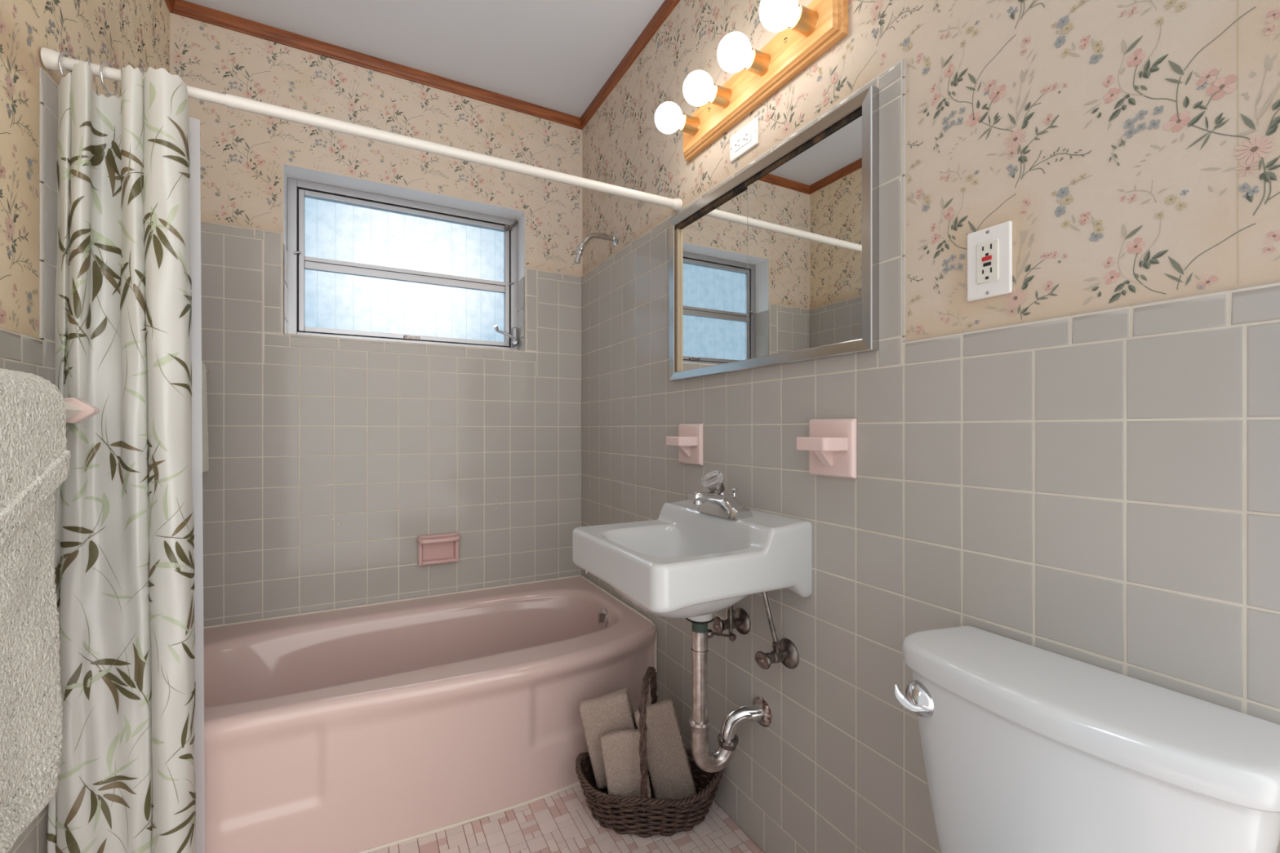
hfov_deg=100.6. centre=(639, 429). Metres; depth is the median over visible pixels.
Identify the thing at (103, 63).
curtain ring
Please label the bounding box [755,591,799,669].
shutoff valve
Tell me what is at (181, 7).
trim
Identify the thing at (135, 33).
wall
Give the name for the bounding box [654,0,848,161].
vanity light
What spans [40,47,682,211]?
curtain rod
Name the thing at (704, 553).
sink
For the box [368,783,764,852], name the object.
floor
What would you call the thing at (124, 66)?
curtain ring
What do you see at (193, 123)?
liner
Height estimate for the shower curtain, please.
1.706 m
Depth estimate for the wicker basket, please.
1.39 m
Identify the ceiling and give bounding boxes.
[183,0,664,117]
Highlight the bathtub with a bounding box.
[203,574,657,852]
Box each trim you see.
[164,0,174,12]
[169,0,581,129]
[580,0,679,129]
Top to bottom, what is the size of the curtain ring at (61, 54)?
0.064 m
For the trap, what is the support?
attached to the sink
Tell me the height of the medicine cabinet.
0.518 m
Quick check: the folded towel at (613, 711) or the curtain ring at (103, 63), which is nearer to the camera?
the curtain ring at (103, 63)
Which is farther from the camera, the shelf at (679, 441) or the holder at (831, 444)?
the shelf at (679, 441)
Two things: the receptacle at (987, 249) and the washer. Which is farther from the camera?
the washer
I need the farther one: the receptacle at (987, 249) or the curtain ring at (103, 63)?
the curtain ring at (103, 63)
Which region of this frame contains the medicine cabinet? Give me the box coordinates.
[669,84,878,381]
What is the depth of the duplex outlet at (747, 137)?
1.41 m
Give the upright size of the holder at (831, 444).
0.124 m
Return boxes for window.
[287,177,518,350]
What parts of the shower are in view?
arm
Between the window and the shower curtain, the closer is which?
the shower curtain
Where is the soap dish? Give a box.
[417,532,460,566]
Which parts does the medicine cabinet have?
mirror door, mirror door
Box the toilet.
[893,625,1279,852]
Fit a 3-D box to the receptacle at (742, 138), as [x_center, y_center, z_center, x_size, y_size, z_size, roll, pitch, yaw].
[0.274,-0.770,1.416,0.001,0.033,0.066,0,0,-28]
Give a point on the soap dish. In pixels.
(435, 548)
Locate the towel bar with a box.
[63,397,99,423]
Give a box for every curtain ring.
[57,51,75,77]
[85,57,89,66]
[99,61,117,96]
[120,65,125,83]
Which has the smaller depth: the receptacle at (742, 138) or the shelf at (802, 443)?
the shelf at (802, 443)
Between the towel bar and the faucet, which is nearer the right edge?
the faucet
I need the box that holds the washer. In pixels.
[685,617,714,624]
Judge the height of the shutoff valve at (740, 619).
0.218 m
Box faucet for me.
[688,470,752,519]
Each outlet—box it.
[729,116,758,163]
[967,221,1012,301]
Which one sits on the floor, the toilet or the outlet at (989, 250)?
the toilet
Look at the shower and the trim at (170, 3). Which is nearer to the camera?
the trim at (170, 3)
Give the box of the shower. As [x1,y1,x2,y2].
[573,231,619,264]
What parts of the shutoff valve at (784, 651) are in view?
handle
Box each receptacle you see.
[734,128,751,151]
[976,238,998,284]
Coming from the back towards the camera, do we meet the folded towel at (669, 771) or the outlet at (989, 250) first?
the folded towel at (669, 771)
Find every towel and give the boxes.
[0,368,71,547]
[0,490,63,852]
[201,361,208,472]
[578,688,636,789]
[600,728,651,798]
[634,698,696,799]
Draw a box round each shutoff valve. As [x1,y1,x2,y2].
[712,605,750,636]
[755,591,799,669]
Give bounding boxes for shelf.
[666,435,697,446]
[795,436,848,451]
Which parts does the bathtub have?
overflow plate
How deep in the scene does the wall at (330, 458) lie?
2.02 m
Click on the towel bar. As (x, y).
(77, 410)
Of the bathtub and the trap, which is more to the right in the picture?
the trap
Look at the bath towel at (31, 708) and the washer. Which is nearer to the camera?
the bath towel at (31, 708)
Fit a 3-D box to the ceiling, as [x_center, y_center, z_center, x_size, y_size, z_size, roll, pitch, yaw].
[-0.260,-1.446,0.885,1.702,0.060,3.170,0,0,-28]
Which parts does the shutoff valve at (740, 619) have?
handle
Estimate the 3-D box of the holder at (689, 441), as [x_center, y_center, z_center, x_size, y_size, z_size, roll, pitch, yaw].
[0.128,0.044,1.613,0.072,0.124,0.124,0,0,-28]
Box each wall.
[0,0,169,852]
[169,12,582,626]
[582,0,1279,852]
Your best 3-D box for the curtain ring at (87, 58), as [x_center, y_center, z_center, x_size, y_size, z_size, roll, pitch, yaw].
[-1.109,-0.713,1.067,0.056,0.064,0.004,0,0,42]
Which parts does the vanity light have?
bulb, bulb, bulb, bulb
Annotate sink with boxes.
[572,470,812,622]
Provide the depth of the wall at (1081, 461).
0.89 m
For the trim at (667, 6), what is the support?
attached to the wall at (1081, 461)
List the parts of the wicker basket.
handle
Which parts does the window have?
pane, pane, crank handle, hinge arm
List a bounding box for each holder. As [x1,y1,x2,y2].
[666,423,703,465]
[795,418,857,479]
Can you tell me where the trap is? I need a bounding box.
[685,605,771,773]
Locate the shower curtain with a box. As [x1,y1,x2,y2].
[46,59,195,852]
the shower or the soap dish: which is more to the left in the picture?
the soap dish
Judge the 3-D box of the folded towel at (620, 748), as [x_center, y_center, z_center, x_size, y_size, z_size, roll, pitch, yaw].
[-0.038,0.915,1.439,0.138,0.205,0.056,0,0,-2]
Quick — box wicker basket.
[575,666,723,837]
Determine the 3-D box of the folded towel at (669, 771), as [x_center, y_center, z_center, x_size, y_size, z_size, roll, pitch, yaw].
[0.071,0.906,1.494,0.175,0.290,0.070,0,0,0]
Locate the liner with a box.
[188,116,204,852]
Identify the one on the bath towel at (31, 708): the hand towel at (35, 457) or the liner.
the hand towel at (35, 457)

